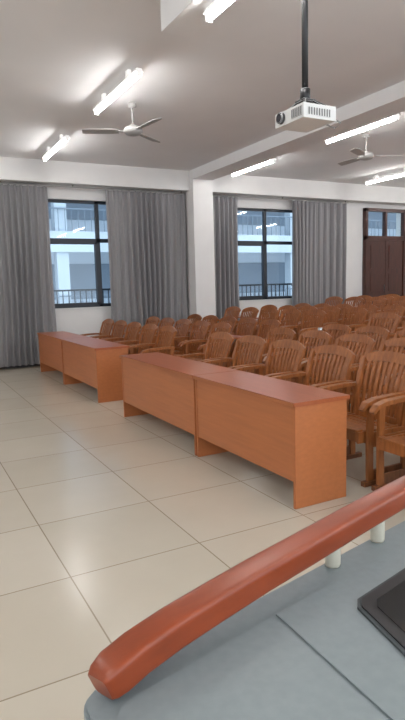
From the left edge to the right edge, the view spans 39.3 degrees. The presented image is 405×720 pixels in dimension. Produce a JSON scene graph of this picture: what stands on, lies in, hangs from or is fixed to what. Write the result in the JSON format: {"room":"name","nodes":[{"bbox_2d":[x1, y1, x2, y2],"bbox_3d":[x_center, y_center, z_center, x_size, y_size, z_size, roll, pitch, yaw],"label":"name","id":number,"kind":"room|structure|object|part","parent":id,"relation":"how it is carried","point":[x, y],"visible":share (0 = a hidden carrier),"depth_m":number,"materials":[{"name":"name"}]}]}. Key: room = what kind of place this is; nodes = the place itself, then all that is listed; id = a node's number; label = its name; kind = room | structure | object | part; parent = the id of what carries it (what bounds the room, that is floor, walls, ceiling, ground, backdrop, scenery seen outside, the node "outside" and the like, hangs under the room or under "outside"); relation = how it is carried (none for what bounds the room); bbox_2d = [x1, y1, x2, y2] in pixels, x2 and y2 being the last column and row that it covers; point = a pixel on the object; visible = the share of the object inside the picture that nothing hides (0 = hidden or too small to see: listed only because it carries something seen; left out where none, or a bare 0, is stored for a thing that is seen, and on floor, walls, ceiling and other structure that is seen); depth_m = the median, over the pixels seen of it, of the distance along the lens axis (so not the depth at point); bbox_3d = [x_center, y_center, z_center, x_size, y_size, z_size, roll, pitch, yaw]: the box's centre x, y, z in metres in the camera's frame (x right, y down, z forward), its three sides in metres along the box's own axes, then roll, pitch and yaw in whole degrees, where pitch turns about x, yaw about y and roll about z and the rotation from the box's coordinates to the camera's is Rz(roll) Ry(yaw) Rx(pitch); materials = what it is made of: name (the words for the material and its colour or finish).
{"room":"lecture hall","nodes":[
{"label":"lecture hall","id":0,"kind":"room"},
{"bbox_2d":[45,186,119,201],"bbox_3d":[-2.531,-3.726,12.050,1.800,0.680,0.250,-6,8,-28],"label":"wall","id":1,"kind":"structure","parent":0,"point":[61,193],"depth_m":11.88,"materials":[{"name":"paint"}]},
{"bbox_2d":[55,306,111,338],"bbox_3d":[-2.441,-0.530,12.471,1.800,1.270,0.250,-6,8,-28],"label":"wall","id":2,"kind":"structure","parent":0,"point":[76,321],"depth_m":12.21,"materials":[{"name":"paint"}]},
{"bbox_2d":[48,199,110,309],"bbox_3d":[-2.521,-2.198,12.325,2.010,2.420,0.470,-6,8,-28],"label":"window","id":3,"kind":"structure","parent":2,"relation":"attached to","point":[96,242],"depth_m":12.24,"materials":[{"name":"grey"}]},
{"bbox_3d":[-2.561,-1.291,12.569,2.010,0.560,0.190,-6,8,-28],"label":"window guard railing","id":4,"kind":"part","parent":3,"relation":"part of","materials":[{"name":"metal"}]},
{"bbox_2d":[184,170,215,333],"bbox_3d":[-0.074,-2.207,13.097,0.500,4.100,0.550,-6,8,-28],"label":"wall column","id":5,"kind":"structure","parent":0,"point":[200,264],"depth_m":12.83,"materials":[{"name":"paint"}]},
{"bbox_2d":[0,366,404,719],"bbox_3d":[3.220,0.703,6.389,18.500,0.100,16.000,-6,8,-28],"label":"floor","id":6,"kind":"structure","parent":0,"point":[108,518],"depth_m":3.80,"materials":[{"name":"tile"}]},
{"bbox_2d":[37,331,87,383],"bbox_3d":[-2.524,-0.080,10.258,0.504,0.760,1.750,-6,8,-28],"label":"wooden desk","id":7,"kind":"object","parent":6,"relation":"on","point":[50,345],"visible":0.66,"depth_m":10.14,"materials":[{"name":"laminate"}]},
{"bbox_2d":[60,337,128,402],"bbox_3d":[-1.671,0.105,8.677,0.504,0.760,1.850,-6,8,-28],"label":"wooden desk","id":8,"kind":"object","parent":6,"relation":"on","point":[94,362],"visible":0.95,"depth_m":7.95,"materials":[{"name":"laminate"}]},
{"bbox_2d":[81,319,113,338],"bbox_3d":[-2.060,-0.297,10.985,0.648,0.976,0.660,-6,8,-28],"label":"wooden armchair","id":9,"kind":"object","parent":6,"relation":"on","point":[108,323],"visible":0.34,"depth_m":11.13,"materials":[{"name":"brown wood"}]},
{"bbox_2d":[92,320,126,341],"bbox_3d":[-1.734,-0.227,10.381,0.648,0.976,0.660,-6,8,-28],"label":"wooden armchair","id":10,"kind":"object","parent":6,"relation":"on","point":[122,324],"visible":0.34,"depth_m":10.52,"materials":[{"name":"brown wood"}]},
{"bbox_2d":[103,322,141,353],"bbox_3d":[-1.407,-0.157,9.777,0.648,0.976,0.660,-6,8,-28],"label":"wooden armchair","id":11,"kind":"object","parent":6,"relation":"on","point":[135,327],"visible":0.3,"depth_m":9.90,"materials":[{"name":"brown wood"}]},
{"bbox_2d":[116,323,157,354],"bbox_3d":[-1.081,-0.086,9.173,0.648,0.976,0.660,-6,8,-28],"label":"wooden armchair","id":12,"kind":"object","parent":6,"relation":"on","point":[149,335],"visible":0.33,"depth_m":9.31,"materials":[{"name":"brown wood"}]},
{"bbox_2d":[123,316,162,341],"bbox_3d":[-1.112,-0.390,11.486,0.900,0.976,0.660,-6,8,-28],"label":"wooden armchair","id":13,"kind":"object","parent":6,"relation":"on","point":[155,320],"visible":0.18,"depth_m":11.54,"materials":[{"name":"brown wood"}]},
{"bbox_2d":[128,325,176,355],"bbox_3d":[-0.755,-0.016,8.569,0.648,0.976,0.660,-6,8,-28],"label":"wooden armchair","id":14,"kind":"object","parent":6,"relation":"on","point":[170,331],"visible":0.43,"depth_m":8.65,"materials":[{"name":"brown wood"}]},
{"bbox_2d":[137,317,174,348],"bbox_3d":[-0.897,-0.309,10.823,0.648,0.976,0.660,-6,8,-28],"label":"wooden armchair","id":15,"kind":"object","parent":6,"relation":"on","point":[167,321],"visible":0.18,"depth_m":10.96,"materials":[{"name":"brown wood"}]},
{"bbox_2d":[153,319,200,352],"bbox_3d":[-0.460,-0.249,10.278,0.900,0.976,0.660,-6,8,-28],"label":"wooden armchair","id":16,"kind":"object","parent":6,"relation":"on","point":[184,330],"visible":0.34,"depth_m":10.31,"materials":[{"name":"brown wood"}]},
{"bbox_2d":[119,352,237,455],"bbox_3d":[-0.317,0.397,6.169,0.504,0.760,1.930,-6,8,-28],"label":"wooden desk","id":17,"kind":"object","parent":6,"relation":"on","point":[160,385],"visible":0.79,"depth_m":5.91,"materials":[{"name":"laminate"}]},
{"bbox_2d":[175,314,201,345],"bbox_3d":[-0.386,-0.461,11.870,0.648,0.976,0.660,-6,8,-28],"label":"wooden armchair","id":18,"kind":"object","parent":6,"relation":"on","point":[192,317],"visible":0.19,"depth_m":11.96,"materials":[{"name":"brown wood"}]},
{"bbox_2d":[174,320,209,356],"bbox_3d":[-0.245,-0.168,9.615,0.648,0.976,0.660,-6,8,-28],"label":"wooden armchair","id":19,"kind":"object","parent":6,"relation":"on","point":[204,326],"visible":0.48,"depth_m":9.72,"materials":[{"name":"brown wood"}]},
{"bbox_2d":[178,315,218,349],"bbox_3d":[0.051,-0.401,11.324,0.900,0.976,0.660,-6,8,-28],"label":"wooden armchair","id":20,"kind":"object","parent":6,"relation":"on","point":[212,319],"visible":0.21,"depth_m":11.31,"materials":[{"name":"brown wood"}]},
{"bbox_2d":[177,332,233,367],"bbox_3d":[0.015,0.150,7.142,0.648,0.976,0.660,-6,8,-28],"label":"wooden armchair","id":21,"kind":"object","parent":6,"relation":"on","point":[226,338],"visible":0.34,"depth_m":7.23,"materials":[{"name":"brown wood"}]},
{"bbox_2d":[180,322,242,364],"bbox_3d":[0.192,-0.108,9.070,0.900,0.976,0.660,-6,8,-28],"label":"wooden armchair","id":22,"kind":"object","parent":6,"relation":"on","point":[220,326],"visible":0.31,"depth_m":9.12,"materials":[{"name":"brown wood"}]},
{"bbox_2d":[196,316,236,347],"bbox_3d":[0.266,-0.320,10.662,0.648,0.976,0.660,-6,8,-28],"label":"wooden armchair","id":23,"kind":"object","parent":6,"relation":"on","point":[232,321],"visible":0.23,"depth_m":10.68,"materials":[{"name":"brown wood"}]},
{"bbox_2d":[203,335,266,374],"bbox_3d":[0.345,0.222,6.529,0.648,0.976,0.660,-6,8,-28],"label":"wooden armchair","id":24,"kind":"object","parent":6,"relation":"on","point":[258,342],"visible":0.32,"depth_m":6.62,"materials":[{"name":"brown wood"}]},
{"bbox_2d":[228,317,257,357],"bbox_3d":[0.592,-0.250,10.058,0.648,0.976,0.660,-6,8,-28],"label":"wooden armchair","id":25,"kind":"object","parent":6,"relation":"on","point":[252,322],"visible":0.34,"depth_m":10.12,"materials":[{"name":"brown wood"}]},
{"bbox_2d":[84,475,404,719],"bbox_3d":[0.453,0.867,0.948,1.210,1.148,0.829,-6,8,-28],"label":"lectern","id":26,"kind":"object","parent":6,"relation":"on","point":[328,643],"visible":1,"depth_m":0.80,"materials":[{"name":"paint"}]},
{"bbox_2d":[235,319,281,370],"bbox_3d":[0.918,-0.179,9.454,0.648,0.976,0.660,-6,8,-28],"label":"wooden armchair","id":27,"kind":"object","parent":6,"relation":"on","point":[271,323],"visible":0.24,"depth_m":9.56,"materials":[{"name":"brown wood"}]},
{"bbox_2d":[236,327,295,373],"bbox_3d":[0.852,0.069,7.585,0.648,0.976,0.660,-6,8,-28],"label":"wooden armchair","id":28,"kind":"object","parent":6,"relation":"on","point":[283,331],"visible":0.21,"depth_m":7.68,"materials":[{"name":"brown wood"}]},
{"bbox_2d":[234,339,305,383],"bbox_3d":[0.676,0.293,5.917,0.648,0.976,0.660,-6,8,-28],"label":"wooden armchair","id":29,"kind":"object","parent":6,"relation":"on","point":[289,344],"visible":0.34,"depth_m":6.00,"materials":[{"name":"brown wood"}]},
{"bbox_2d":[193,370,349,508],"bbox_3d":[0.495,0.573,4.664,0.504,0.760,1.500,-6,8,-28],"label":"wooden desk","id":30,"kind":"object","parent":6,"relation":"on","point":[296,432],"visible":1,"depth_m":4.13,"materials":[{"name":"laminate"}]},
{"bbox_2d":[262,330,350,382],"bbox_3d":[1.293,0.130,7.030,0.900,0.976,0.660,-6,8,-28],"label":"wooden armchair","id":31,"kind":"object","parent":6,"relation":"on","point":[311,334],"visible":0.31,"depth_m":7.05,"materials":[{"name":"brown wood"}]},
{"bbox_2d":[272,344,355,445],"bbox_3d":[1.007,0.365,5.304,0.648,0.976,0.660,-6,8,-28],"label":"wooden armchair","id":32,"kind":"object","parent":6,"relation":"on","point":[330,349],"visible":0.21,"depth_m":5.39,"materials":[{"name":"brown wood"}]},
{"bbox_2d":[292,323,351,361],"bbox_3d":[1.688,-0.013,8.027,0.648,0.976,0.660,-6,8,-28],"label":"wooden armchair","id":33,"kind":"object","parent":6,"relation":"on","point":[346,329],"visible":0.17,"depth_m":8.09,"materials":[{"name":"brown wood"}]},
{"bbox_2d":[300,334,375,391],"bbox_3d":[1.513,0.212,6.359,0.648,0.976,0.660,-6,8,-28],"label":"wooden armchair","id":34,"kind":"object","parent":6,"relation":"on","point":[350,338],"visible":0.23,"depth_m":6.39,"materials":[{"name":"brown wood"}]},
{"bbox_2d":[327,326,389,406],"bbox_3d":[2.019,0.059,7.414,0.648,0.976,0.660,-6,8,-28],"label":"wooden armchair","id":35,"kind":"object","parent":6,"relation":"on","point":[367,329],"visible":0.27,"depth_m":7.42,"materials":[{"name":"brown wood"}]},
{"bbox_2d":[318,351,404,486],"bbox_3d":[1.338,0.436,4.691,0.648,0.976,0.660,-6,8,-28],"label":"wooden armchair","id":36,"kind":"object","parent":6,"relation":"on","point":[361,425],"visible":0.66,"depth_m":4.67,"materials":[{"name":"brown wood"}]},
{"bbox_2d":[340,338,404,423],"bbox_3d":[1.955,0.272,5.805,0.900,0.976,0.660,-6,8,-28],"label":"wooden armchair","id":37,"kind":"object","parent":6,"relation":"on","point":[395,342],"visible":0.22,"depth_m":5.92,"materials":[{"name":"brown wood"}]},
{"bbox_2d":[369,395,404,490],"bbox_3d":[1.669,0.508,4.078,0.648,0.976,0.660,-6,8,-28],"label":"wooden armchair","id":38,"kind":"object","parent":6,"relation":"on","point":[394,443],"visible":0.95,"depth_m":4.22,"materials":[{"name":"brown wood"}]},
{"bbox_2d":[380,330,404,379],"bbox_3d":[2.461,0.119,6.860,0.900,0.976,0.660,-6,8,-28],"label":"wooden armchair","id":39,"kind":"object","parent":6,"relation":"on","point":[401,333],"visible":0.08,"depth_m":7.06,"materials":[{"name":"brown wood"}]},
{"bbox_2d":[0,0,404,187],"bbox_3d":[3.103,-3.459,5.841,18.500,0.100,16.000,-6,8,-28],"label":"ceiling","id":40,"kind":"structure","parent":0,"point":[217,92],"depth_m":6.98,"materials":[{"name":"paint"}]},
{"bbox_2d":[42,134,69,160],"bbox_3d":[-2.547,-3.684,9.790,0.100,0.172,1.580,-6,8,-28],"label":"lamp","id":41,"kind":"object","parent":40,"relation":"attached to","point":[63,140],"visible":1,"depth_m":9.64,"materials":[{"name":"white plastic"}]},
{"bbox_2d":[93,68,142,114],"bbox_3d":[-1.087,-3.369,7.085,0.100,0.172,1.580,-6,8,-28],"label":"lamp","id":42,"kind":"object","parent":40,"relation":"attached to","point":[132,77],"visible":1,"depth_m":6.92,"materials":[{"name":"white plastic"}]},
{"bbox_2d":[82,102,161,142],"bbox_3d":[-0.858,-3.343,7.845,1.181,0.435,1.239,6,11,44],"label":"ceiling fan","id":43,"kind":"object","parent":40,"relation":"hanging from","point":[132,129],"depth_m":7.83,"materials":[{"name":"white metal"}]},
{"bbox_2d":[160,0,214,37],"bbox_3d":[1.828,-2.567,1.099,0.285,0.360,8.720,-6,8,-28],"label":"ceiling beam","id":44,"kind":"structure","parent":40,"relation":"attached to","point":[185,18],"depth_m":4.69,"materials":[{"name":"paint"}]},
{"bbox_2d":[203,0,234,22],"bbox_3d":[0.375,-2.661,3.890,0.100,0.102,1.400,-6,8,-28],"label":"lamp","id":45,"kind":"object","parent":44,"relation":"attached to","point":[213,10],"visible":1,"depth_m":4.36,"materials":[{"name":"white plastic"}]},
{"bbox_2d":[0,156,404,205],"bbox_3d":[-0.580,-3.999,12.712,18.500,0.420,0.380,-6,8,-28],"label":"beam","id":46,"kind":"structure","parent":40,"relation":"attached to","point":[12,169],"depth_m":12.46,"materials":[{"name":"paint"}]},
{"bbox_2d":[0,182,184,193],"bbox_3d":[-2.661,-3.564,11.628,5.150,0.064,0.027,-6,8,-28],"label":"curtain rod","id":47,"kind":"object","parent":46,"relation":"attached to","point":[72,186],"visible":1,"depth_m":11.78,"materials":[{"name":"silver metal"}]},
{"bbox_2d":[0,184,56,367],"bbox_3d":[-3.927,-1.633,11.162,1.990,3.560,0.172,-6,8,-28],"label":"curtain","id":48,"kind":"object","parent":47,"relation":"hanging from","point":[27,303],"visible":0.91,"depth_m":11.36,"materials":[{"name":"fabric"}]},
{"bbox_2d":[105,190,187,350],"bbox_3d":[-1.185,-1.901,12.621,1.887,3.560,0.176,-6,8,-28],"label":"curtain","id":49,"kind":"object","parent":47,"relation":"hanging from","point":[146,231],"visible":0.81,"depth_m":12.54,"materials":[{"name":"fabric"}]},
{"bbox_2d":[213,194,348,202],"bbox_3d":[1.986,-4.018,14.083,4.300,0.064,0.027,-6,8,-28],"label":"curtain rod","id":50,"kind":"object","parent":46,"relation":"attached to","point":[282,198],"visible":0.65,"depth_m":14.05,"materials":[{"name":"silver metal"}]},
{"bbox_2d":[213,196,239,322],"bbox_3d":[0.519,-2.069,13.529,0.865,3.560,0.176,-6,8,-28],"label":"curtain","id":51,"kind":"object","parent":50,"relation":"hanging from","point":[225,218],"visible":0.58,"depth_m":13.48,"materials":[{"name":"fabric"}]},
{"bbox_2d":[292,200,346,319],"bbox_3d":[3.077,-2.318,14.880,1.790,3.560,0.168,-6,8,-28],"label":"curtain","id":52,"kind":"object","parent":50,"relation":"hanging from","point":[319,229],"visible":0.8,"depth_m":14.78,"materials":[{"name":"fabric"}]},
{"bbox_2d":[232,158,275,176],"bbox_3d":[1.038,-4.053,11.831,0.100,0.172,1.580,-6,8,-28],"label":"lamp","id":53,"kind":"object","parent":40,"relation":"attached to","point":[273,160],"visible":0.69,"depth_m":11.72,"materials":[{"name":"white plastic"}]},
{"bbox_2d":[192,80,404,179],"bbox_3d":[3.652,-3.323,5.839,0.500,0.200,15.450,-6,8,-28],"label":"ceiling beam","id":54,"kind":"structure","parent":40,"relation":"attached to","point":[390,101],"depth_m":9.18,"materials":[{"name":"paint"}]},
{"bbox_2d":[275,0,340,132],"bbox_3d":[0.715,-2.343,3.881,0.371,1.479,0.323,-6,8,-28],"label":"ceiling projector","id":55,"kind":"object","parent":40,"relation":"hanging from","point":[310,114],"depth_m":3.88,"materials":[{"name":"white plastic"}]},
{"bbox_2d":[325,113,399,143],"bbox_3d":[2.517,-3.734,9.091,0.100,0.172,1.580,-6,8,-28],"label":"lamp","id":56,"kind":"object","parent":40,"relation":"attached to","point":[394,117],"visible":0.7,"depth_m":8.99,"materials":[{"name":"white plastic"}]},
{"bbox_2d":[338,133,398,165],"bbox_3d":[2.959,-3.730,9.972,1.181,0.435,1.239,-2,8,-7],"label":"ceiling fan","id":57,"kind":"object","parent":40,"relation":"hanging from","point":[365,155],"depth_m":9.85,"materials":[{"name":"white metal"}]},
{"bbox_2d":[365,168,404,184],"bbox_3d":[4.433,-4.351,13.366,0.100,0.172,1.580,-6,8,-28],"label":"lamp","id":58,"kind":"object","parent":40,"relation":"attached to","point":[400,174],"visible":1,"depth_m":13.49,"materials":[{"name":"white plastic"}]},
{"bbox_2d":[226,196,297,209],"bbox_3d":[1.455,-4.115,14.157,2.150,0.680,0.250,-6,8,-28],"label":"wall","id":59,"kind":"structure","parent":0,"point":[242,202],"depth_m":14.08,"materials":[{"name":"paint"}]},
{"bbox_2d":[239,299,291,319],"bbox_3d":[1.545,-0.919,14.578,2.150,1.270,0.250,-6,8,-28],"label":"wall","id":60,"kind":"structure","parent":0,"point":[278,303],"depth_m":14.35,"materials":[{"name":"paint"}]},
{"bbox_2d":[237,208,291,301],"bbox_3d":[1.504,-2.647,14.337,2.150,2.280,0.280,-6,8,-28],"label":"window","id":61,"kind":"structure","parent":60,"relation":"attached to","point":[264,242],"depth_m":14.31,"materials":[{"name":"grey metal"}]},
{"bbox_2d":[239,200,362,305],"bbox_3d":[2.384,-2.471,14.958,4.450,4.200,0.440,-6,8,-28],"label":"wall","id":62,"kind":"structure","parent":0,"point":[354,210],"depth_m":15.59,"materials":[{"name":"paint"}]},
{"bbox_3d":[1.425,-1.680,14.675,2.360,0.560,0.190,-6,8,-28],"label":"window guard railing","id":63,"kind":"part","parent":62,"relation":"part of","materials":[{"name":"metal"}]},
{"bbox_2d":[363,203,402,208],"bbox_3d":[5.021,-4.528,16.033,1.550,0.550,0.250,-6,8,-28],"label":"wall","id":64,"kind":"structure","parent":0,"point":[364,204],"depth_m":15.93,"materials":[{"name":"paint"}]},
{"bbox_2d":[362,208,404,303],"bbox_3d":[5.172,-2.594,16.105,1.550,3.310,0.152,-6,8,-28],"label":"door","id":65,"kind":"structure","parent":64,"relation":"attached to","point":[383,257],"depth_m":16.00,"materials":[{"name":"brown wood"}]},
{"bbox_2d":[396,206,404,235],"bbox_3d":[6.701,-2.878,17.133,2.150,4.200,0.250,-6,8,-28],"label":"wall window","id":66,"kind":"structure","parent":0,"point":[398,215],"depth_m":16.50,"materials":[{"name":"paint"}]},
{"bbox_3d":[-6.138,-1.625,10.349,6.500,4.200,0.250,-6,8,-28],"label":"wall window","id":67,"kind":"structure","parent":0,"visible":0},
{"bbox_2d":[0,364,39,368],"bbox_3d":[-4.535,0.162,11.265,9.470,0.130,0.025,-6,8,-28],"label":"baseboard","id":68,"kind":"structure","parent":67,"relation":"attached to","point":[28,365],"depth_m":11.66,"materials":[{"name":"grey"}]},
{"bbox_3d":[6.025,-0.084,10.925,9.200,0.120,9.450,-6,8,-28],"label":"step","id":69,"kind":"structure","parent":0,"visible":0},
{"bbox_2d":[218,306,246,332],"bbox_3d":[0.558,-0.672,12.355,0.900,0.976,0.660,-6,8,-28],"label":"wooden armchair","id":70,"kind":"object","parent":69,"relation":"on","point":[235,311],"visible":0.18,"depth_m":12.34,"materials":[{"name":"brown wood"}]},
{"bbox_2d":[235,307,263,334],"bbox_3d":[0.884,-0.602,11.751,0.900,0.976,0.660,-6,8,-28],"label":"wooden armchair","id":71,"kind":"object","parent":69,"relation":"on","point":[254,310],"visible":0.25,"depth_m":11.77,"materials":[{"name":"brown wood"}]},
{"bbox_2d":[236,308,278,338],"bbox_3d":[1.100,-0.521,11.088,0.648,0.976,0.660,-6,8,-28],"label":"wooden armchair","id":72,"kind":"object","parent":69,"relation":"on","point":[274,312],"visible":0.3,"depth_m":11.19,"materials":[{"name":"brown wood"}]},
{"bbox_2d":[257,305,276,328],"bbox_3d":[1.284,-0.743,12.738,0.648,0.976,0.660,-6,8,-28],"label":"wooden armchair","id":73,"kind":"object","parent":69,"relation":"on","point":[265,306],"visible":0.12,"depth_m":12.86,"materials":[{"name":"brown wood"}]},
{"bbox_2d":[255,308,301,356],"bbox_3d":[1.426,-0.450,10.484,0.648,0.976,0.660,-6,8,-28],"label":"wooden armchair","id":74,"kind":"object","parent":69,"relation":"on","point":[296,312],"visible":0.31,"depth_m":10.52,"materials":[{"name":"brown wood"}]},
{"bbox_2d":[276,305,296,322],"bbox_3d":[1.611,-0.673,12.134,0.648,0.976,0.660,-6,8,-28],"label":"wooden armchair","id":75,"kind":"object","parent":69,"relation":"on","point":[285,307],"visible":0.18,"depth_m":12.27,"materials":[{"name":"brown wood"}]},
{"bbox_2d":[279,303,310,325],"bbox_3d":[2.121,-0.825,13.181,0.648,0.976,0.660,-6,8,-28],"label":"wooden armchair","id":76,"kind":"object","parent":69,"relation":"on","point":[299,305],"visible":0.05,"depth_m":13.29,"materials":[{"name":"brown wood"}]},
{"bbox_2d":[281,309,326,352],"bbox_3d":[1.752,-0.380,9.880,0.648,0.976,0.660,-6,8,-28],"label":"wooden armchair","id":77,"kind":"object","parent":69,"relation":"on","point":[322,314],"visible":0.3,"depth_m":9.96,"materials":[{"name":"brown wood"}]},
{"bbox_2d":[281,306,327,331],"bbox_3d":[2.047,-0.613,11.589,0.900,0.976,0.660,-6,8,-28],"label":"wooden armchair","id":78,"kind":"object","parent":69,"relation":"on","point":[306,308],"visible":0.15,"depth_m":11.64,"materials":[{"name":"brown wood"}]},
{"bbox_2d":[300,303,329,322],"bbox_3d":[2.447,-0.754,12.576,0.648,0.976,0.660,-6,8,-28],"label":"wooden armchair","id":79,"kind":"object","parent":69,"relation":"on","point":[322,305],"visible":0.1,"depth_m":12.67,"materials":[{"name":"brown wood"}]},
{"bbox_2d":[298,306,341,354],"bbox_3d":[2.263,-0.532,10.926,0.648,0.976,0.660,-6,8,-28],"label":"wooden armchair","id":80,"kind":"object","parent":69,"relation":"on","point":[329,309],"visible":0.2,"depth_m":10.95,"materials":[{"name":"brown wood"}]},
{"bbox_2d":[316,304,353,344],"bbox_3d":[2.884,-0.695,12.031,0.900,0.976,0.660,-6,8,-28],"label":"wooden armchair","id":81,"kind":"object","parent":69,"relation":"on","point":[342,307],"visible":0.2,"depth_m":12.05,"materials":[{"name":"brown wood"}]},
{"bbox_2d":[323,307,367,347],"bbox_3d":[2.589,-0.461,10.322,0.648,0.976,0.660,-6,8,-28],"label":"wooden armchair","id":82,"kind":"object","parent":69,"relation":"on","point":[353,310],"visible":0.35,"depth_m":10.37,"materials":[{"name":"brown wood"}]},
{"bbox_2d":[338,304,378,346],"bbox_3d":[3.099,-0.614,11.368,0.648,0.976,0.660,-6,8,-28],"label":"wooden armchair","id":83,"kind":"object","parent":69,"relation":"on","point":[370,307],"visible":0.2,"depth_m":11.38,"materials":[{"name":"brown wood"}]},
{"bbox_2d":[344,312,400,350],"bbox_3d":[2.522,-0.213,8.453,0.648,0.976,0.660,-6,8,-28],"label":"wooden armchair","id":84,"kind":"object","parent":69,"relation":"on","point":[388,315],"visible":0.34,"depth_m":8.49,"materials":[{"name":"brown wood"}]},
{"bbox_2d":[364,305,404,338],"bbox_3d":[3.536,-0.554,10.823,0.900,0.976,0.660,-6,8,-28],"label":"wooden armchair","id":85,"kind":"object","parent":69,"relation":"on","point":[389,308],"visible":0.23,"depth_m":10.76,"materials":[{"name":"brown wood"}]},
{"bbox_2d":[377,321,404,353],"bbox_3d":[2.963,-0.153,7.899,0.900,0.976,0.660,-6,8,-28],"label":"wooden armchair","id":86,"kind":"object","parent":69,"relation":"on","point":[393,334],"visible":0.09,"depth_m":8.09,"materials":[{"name":"brown wood"}]},
{"bbox_3d":[7.275,-0.324,11.566,6.340,0.120,9.440,-6,8,-28],"label":"step","id":87,"kind":"structure","parent":0,"visible":0},
{"bbox_2d":[309,296,342,320],"bbox_3d":[3.066,-1.036,13.666,0.900,0.976,0.660,-6,8,-28],"label":"wooden armchair","id":88,"kind":"object","parent":87,"relation":"on","point":[334,298],"visible":0.21,"depth_m":13.69,"materials":[{"name":"brown wood"}]},
{"bbox_2d":[330,297,363,322],"bbox_3d":[3.281,-0.955,13.003,0.648,0.976,0.660,-6,8,-28],"label":"wooden armchair","id":89,"kind":"object","parent":87,"relation":"on","point":[359,300],"visible":0.22,"depth_m":13.05,"materials":[{"name":"brown wood"}]},
{"bbox_2d":[353,295,370,306],"bbox_3d":[3.902,-1.118,14.108,0.900,0.976,0.660,-6,8,-28],"label":"wooden armchair","id":90,"kind":"object","parent":87,"relation":"on","point":[365,297],"visible":0.05,"depth_m":14.10,"materials":[{"name":"brown wood"}]},
{"bbox_2d":[346,297,386,326],"bbox_3d":[3.607,-0.884,12.399,0.648,0.976,0.660,-6,8,-28],"label":"wooden armchair","id":91,"kind":"object","parent":87,"relation":"on","point":[377,300],"visible":0.3,"depth_m":12.43,"materials":[{"name":"brown wood"}]},
{"bbox_2d":[374,295,393,319],"bbox_3d":[4.229,-1.047,13.504,0.900,0.976,0.660,-6,8,-28],"label":"wooden armchair","id":92,"kind":"object","parent":87,"relation":"on","point":[387,297],"visible":0.11,"depth_m":13.44,"materials":[{"name":"brown wood"}]},
{"bbox_2d":[370,297,404,324],"bbox_3d":[3.933,-0.814,11.795,0.648,0.976,0.660,-6,8,-28],"label":"wooden armchair","id":93,"kind":"object","parent":87,"relation":"on","point":[397,299],"visible":0.16,"depth_m":11.94,"materials":[{"name":"brown wood"}]},
{"bbox_2d":[377,294,400,306],"bbox_3d":[4.628,-1.189,14.491,0.648,0.976,0.660,-6,8,-28],"label":"wooden armchair","id":94,"kind":"object","parent":87,"relation":"on","point":[392,295],"visible":0.06,"depth_m":14.50,"materials":[{"name":"brown wood"}]},
{"label":"outside","id":95,"kind":"structure","parent":0,"visible":0},
{"bbox_3d":[-3.600,4.604,39.890,90.000,0.200,47.700,-6,8,-28],"label":"ground","id":96,"kind":"structure","parent":95,"visible":0},
{"bbox_2d":[48,203,395,303],"bbox_3d":[-0.109,-9.516,30.675,70.000,30.000,8.250,-6,8,-28],"label":"building","id":97,"kind":"structure","parent":96,"relation":"on","point":[73,265],"depth_m":26.73,"materials":[{"name":"paint"}]}
]}

